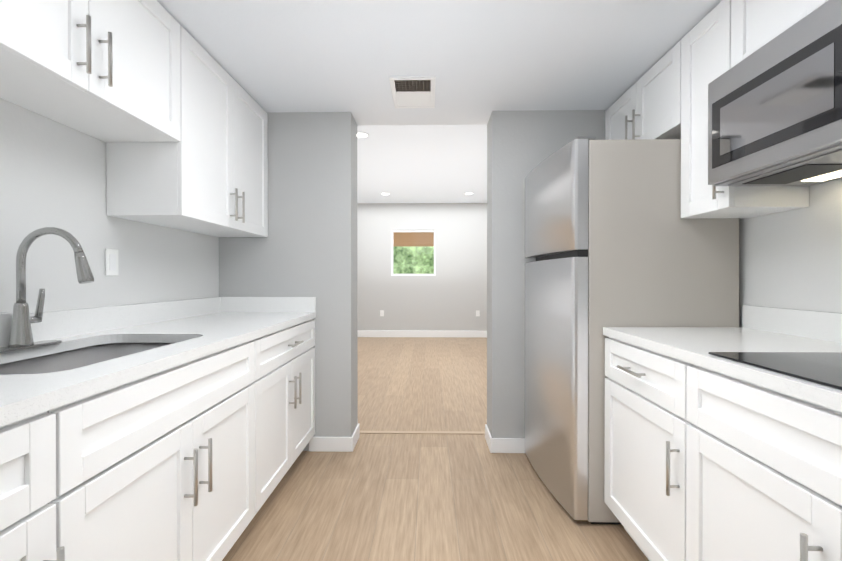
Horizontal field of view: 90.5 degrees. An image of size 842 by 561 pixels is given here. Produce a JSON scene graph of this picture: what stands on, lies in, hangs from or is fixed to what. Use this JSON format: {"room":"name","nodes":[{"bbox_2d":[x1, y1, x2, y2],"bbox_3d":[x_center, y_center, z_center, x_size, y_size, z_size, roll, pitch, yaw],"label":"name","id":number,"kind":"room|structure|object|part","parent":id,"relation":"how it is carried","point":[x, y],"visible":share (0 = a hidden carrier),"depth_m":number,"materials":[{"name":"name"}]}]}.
{"room":"kitchen","nodes":[
{"label":"kitchen","id":0,"kind":"room"},
{"bbox_2d":[0,98,218,314],"bbox_3d":[-1.428,0.022,0.140,0.100,2.215,5.210,0,0,1],"label":"wall","id":1,"kind":"structure","parent":0,"point":[52,173],"depth_m":1.62,"materials":[{"name":"white paint"}]},
{"bbox_2d":[0,0,180,141],"bbox_3d":[-1.170,-0.834,1.295,0.365,0.495,0.958,0,0,1],"label":"upper cabinet","id":2,"kind":"object","parent":1,"relation":"attached to","point":[106,70],"visible":1,"depth_m":1.38,"materials":[{"name":"white wood"}]},
{"bbox_3d":[-1.008,-0.706,1.293,0.040,0.170,0.096,0,0,1],"label":"handle","id":3,"kind":"part","parent":2,"relation":"part of","materials":[{"name":"silver metal"}]},
{"bbox_2d":[105,248,117,275],"bbox_3d":[-1.341,-0.079,1.813,0.008,0.116,0.072,0,0,1],"label":"electrical outlet","id":4,"kind":"object","parent":1,"relation":"attached to","point":[111,262],"visible":1,"depth_m":1.80,"materials":[{"name":"white plastic"}]},
{"bbox_2d":[106,26,267,236],"bbox_3d":[-1.152,-0.683,2.254,0.365,0.805,0.951,0,0,1],"label":"upper cabinet","id":5,"kind":"object","parent":1,"relation":"attached to","point":[207,174],"visible":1,"depth_m":1.98,"materials":[{"name":"white wood"}]},
{"bbox_3d":[-0.989,-0.401,2.252,0.040,0.170,0.096,0,0,1],"label":"handle","id":6,"kind":"part","parent":5,"relation":"part of","materials":[{"name":"silver metal"}]},
{"bbox_2d":[219,110,605,450],"bbox_3d":[-0.004,-0.169,2.837,5.200,2.570,0.240,0,0,1],"label":"wall","id":7,"kind":"structure","parent":0,"point":[307,247],"depth_m":2.73,"materials":[{"name":"grey paint"}]},
{"bbox_2d":[309,423,524,452],"bbox_3d":[0.353,1.069,2.837,2.167,0.095,0.266,0,0,1],"label":"baseboard","id":8,"kind":"structure","parent":7,"relation":"attached to","point":[348,444],"depth_m":2.72,"materials":[{"name":"white wood"}]},
{"bbox_2d":[351,111,491,124],"bbox_3d":[0.005,-1.327,2.831,0.918,0.455,0.240,0,0,1],"label":"ceiling","id":9,"kind":"structure","parent":0,"point":[430,118],"depth_m":2.83,"materials":[{"name":"white paint"}]},
{"bbox_2d":[357,203,486,330],"bbox_3d":[0.097,-0.195,8.056,5.200,2.570,0.100,0,0,1],"label":"wall","id":10,"kind":"structure","parent":0,"point":[451,295],"depth_m":8.01,"materials":[{"name":"grey paint"}]},
{"bbox_2d":[391,230,435,275],"bbox_3d":[-0.143,-0.530,8.054,0.860,0.880,0.050,0,0,1],"label":"window","id":11,"kind":"structure","parent":10,"relation":"in","point":[405,231],"depth_m":8.04,"materials":[{"name":"white"}]},
{"bbox_2d":[357,330,486,337],"bbox_3d":[0.096,1.025,8.005,5.200,0.130,0.013,0,0,1],"label":"baseboard","id":12,"kind":"structure","parent":10,"relation":"attached to","point":[399,333],"depth_m":7.99,"materials":[{"name":"white wood"}]},
{"bbox_2d":[357,124,486,202],"bbox_3d":[0.048,-1.518,5.525,5.400,0.100,5.150,0,0,1],"label":"ceiling","id":13,"kind":"structure","parent":0,"point":[423,163],"depth_m":5.28,"materials":[{"name":"white paint"}]},
{"bbox_2d":[357,132,368,137],"bbox_3d":[-0.598,-1.456,4.183,0.150,0.006,0.150,0,0,1],"label":"recessed light","id":14,"kind":"object","parent":13,"relation":"in","point":[361,135],"visible":0.73,"depth_m":4.18,"materials":[{"name":"white plastic"}]},
{"bbox_2d":[222,337,648,560],"bbox_3d":[-0.005,1.166,2.764,5.400,0.100,10.700,0,0,1],"label":"floor","id":15,"kind":"structure","parent":0,"point":[420,497],"depth_m":2.21,"materials":[{"name":"brown wood"}]},
{"bbox_2d":[0,411,64,560],"bbox_3d":[-1.028,0.691,0.596,0.676,0.872,0.490,0,0,1],"label":"base cabinet","id":16,"kind":"object","parent":15,"relation":"on","point":[27,486],"visible":0.98,"depth_m":0.78,"materials":[{"name":"white wood"}]},
{"bbox_3d":[-0.709,0.514,0.656,0.040,0.341,0.304,0,0,1],"label":"handle","id":17,"kind":"part","parent":16,"relation":"part of","materials":[{"name":"silver metal"}]},
{"bbox_2d":[47,341,254,560],"bbox_3d":[-1.014,0.688,1.316,0.676,0.872,0.942,0,0,1],"label":"base cabinet","id":18,"kind":"object","parent":15,"relation":"on","point":[159,466],"visible":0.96,"depth_m":1.17,"materials":[{"name":"white wood"}]},
{"bbox_2d":[0,297,315,426],"bbox_3d":[-1.027,0.174,1.534,0.642,0.147,2.402,0,0,1],"label":"countertop","id":19,"kind":"structure","parent":18,"relation":"on","point":[192,329],"depth_m":1.57,"materials":[{"name":"white stone"}]},
{"bbox_2d":[0,227,93,352],"bbox_3d":[-1.162,0.022,1.315,0.259,0.380,0.260,0,0,1],"label":"faucet","id":20,"kind":"object","parent":19,"relation":"on","point":[21,336],"visible":1,"depth_m":1.31,"materials":[{"name":"silver metal"}]},
{"bbox_2d":[0,343,173,374],"bbox_3d":[-1.043,0.351,1.310,0.470,0.200,0.760,0,0,1],"label":"sink basin","id":21,"kind":"object","parent":19,"relation":"in","point":[71,359],"visible":0.06,"depth_m":1.50,"materials":[{"name":"silver metal"}]},
{"bbox_3d":[-0.696,0.597,1.309,0.040,0.170,0.096,0,0,1],"label":"handle","id":22,"kind":"part","parent":18,"relation":"part of","materials":[{"name":"silver metal"}]},
{"bbox_2d":[250,319,314,514],"bbox_3d":[-0.996,0.683,2.262,0.676,0.872,0.943,0,0,1],"label":"base cabinet","id":23,"kind":"object","parent":15,"relation":"on","point":[284,382],"visible":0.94,"depth_m":2.13,"materials":[{"name":"white wood"}]},
{"bbox_3d":[-0.678,0.506,2.255,0.040,0.341,0.170,0,0,1],"label":"handle","id":24,"kind":"part","parent":23,"relation":"part of","materials":[{"name":"silver metal"}]},
{"bbox_2d":[360,431,484,433],"bbox_3d":[0.009,1.112,3.056,1.018,0.006,0.045,0,0,1],"label":"threshold","id":25,"kind":"object","parent":15,"relation":"on","point":[422,432],"visible":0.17,"depth_m":3.05,"materials":[{"name":"beige wood"}]},
{"bbox_2d":[525,136,738,523],"bbox_3d":[1.048,0.230,2.272,0.795,1.777,0.758,0,0,1],"label":"fridge","id":26,"kind":"object","parent":15,"relation":"on","point":[613,238],"visible":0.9,"depth_m":1.90,"materials":[{"name":"grey metal"}]},
{"bbox_2d":[604,337,692,560],"bbox_3d":[1.121,0.686,1.586,0.676,0.872,0.595,0,0,1],"label":"base cabinet","id":27,"kind":"object","parent":15,"relation":"on","point":[646,421],"visible":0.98,"depth_m":1.53,"materials":[{"name":"white wood"}]},
{"bbox_3d":[0.801,0.510,1.498,0.040,0.341,0.357,0,0,1],"label":"handle","id":28,"kind":"part","parent":27,"relation":"part of","materials":[{"name":"silver metal"}]},
{"bbox_2d":[686,364,841,560],"bbox_3d":[1.106,0.690,0.797,0.676,0.872,0.975,0,0,1],"label":"base cabinet","id":29,"kind":"object","parent":15,"relation":"on","point":[763,473],"visible":0.98,"depth_m":1.01,"materials":[{"name":"white wood"}]},
{"bbox_2d":[603,305,841,411],"bbox_3d":[1.129,0.182,1.088,0.642,0.135,1.593,0,0,1],"label":"countertop","id":30,"kind":"structure","parent":29,"relation":"on","point":[767,329],"depth_m":1.46,"materials":[{"name":"white stone"}]},
{"bbox_2d":[709,352,841,389],"bbox_3d":[1.086,0.212,0.828,0.520,0.006,0.760,0,0,1],"label":"cooktop","id":31,"kind":"object","parent":30,"relation":"in","point":[824,368],"visible":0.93,"depth_m":1.05,"materials":[{"name":"black glass"}]},
{"bbox_3d":[0.788,0.599,0.803,0.040,0.170,0.096,0,0,1],"label":"handle","id":32,"kind":"part","parent":29,"relation":"part of","materials":[{"name":"silver metal"}]},
{"bbox_2d":[157,0,721,112],"bbox_3d":[0.027,-1.312,0.055,3.012,0.455,5.310,0,0,1],"label":"ceiling","id":33,"kind":"structure","parent":0,"point":[269,56],"depth_m":1.96,"materials":[{"name":"white paint"}]},
{"bbox_2d":[389,76,435,107],"bbox_3d":[-0.043,-1.090,2.433,0.250,0.012,0.400,0,0,1],"label":"ceiling vent","id":34,"kind":"object","parent":33,"relation":"in","point":[413,91],"visible":0.96,"depth_m":2.40,"materials":[{"name":"white metal"}]},
{"bbox_2d":[739,178,841,326],"bbox_3d":[1.484,0.022,0.084,0.100,2.215,5.210,0,0,1],"label":"wall","id":35,"kind":"structure","parent":0,"point":[790,259],"depth_m":1.62,"materials":[{"name":"white paint"}]},
{"bbox_2d":[605,40,680,139],"bbox_3d":[1.304,-0.899,2.281,0.337,0.375,0.801,0,0,1],"label":"upper cabinet","id":36,"kind":"object","parent":35,"relation":"attached to","point":[647,105],"visible":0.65,"depth_m":2.12,"materials":[{"name":"white wood"}]},
{"bbox_3d":[1.156,-0.831,2.284,0.040,0.170,0.096,0,0,1],"label":"handle","id":37,"kind":"part","parent":36,"relation":"part of","materials":[{"name":"silver metal"}]},
{"bbox_2d":[681,0,808,218],"bbox_3d":[1.294,-0.681,1.724,0.337,0.805,0.306,0,0,1],"label":"upper cabinet","id":38,"kind":"object","parent":35,"relation":"attached to","point":[705,50],"visible":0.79,"depth_m":1.73,"materials":[{"name":"white wood"}]},
{"bbox_3d":[1.143,-0.398,1.607,0.040,0.170,0.012,0,0,1],"label":"handle","id":39,"kind":"part","parent":38,"relation":"part of","materials":[{"name":"silver metal"}]},
{"bbox_2d":[731,0,827,67],"bbox_3d":[1.283,-0.916,1.187,0.337,0.330,0.758,0,0,1],"label":"upper cabinet","id":40,"kind":"object","parent":35,"relation":"attached to","point":[756,25],"visible":0.38,"depth_m":1.44,"materials":[{"name":"white wood"}]},
{"bbox_2d":[708,0,841,185],"bbox_3d":[1.259,-0.542,1.191,0.384,0.392,0.756,0,0,1],"label":"over-the-range microwave","id":41,"kind":"object","parent":40,"relation":"attached to","point":[775,111],"visible":1,"depth_m":1.26,"materials":[{"name":"silver metal"}]},
{"label":"outside","id":42,"kind":"structure","parent":0,"visible":0},
{"bbox_2d":[393,246,433,273],"bbox_3d":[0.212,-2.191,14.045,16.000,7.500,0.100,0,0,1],"label":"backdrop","id":43,"kind":"structure","parent":42,"point":[410,254],"depth_m":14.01,"materials":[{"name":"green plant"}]},
{"bbox_3d":[0.154,1.144,11.063,16.000,0.100,5.900,0,0,1],"label":"ground","id":44,"kind":"structure","parent":42,"visible":0},
{"bbox_2d":[393,232,433,245],"bbox_3d":[0.143,-0.028,10.457,6.000,2.250,3.700,0,0,1],"label":"pergola","id":45,"kind":"object","parent":44,"relation":"on","point":[399,237],"depth_m":10.15,"materials":[{"name":"beige wood"}]}
]}

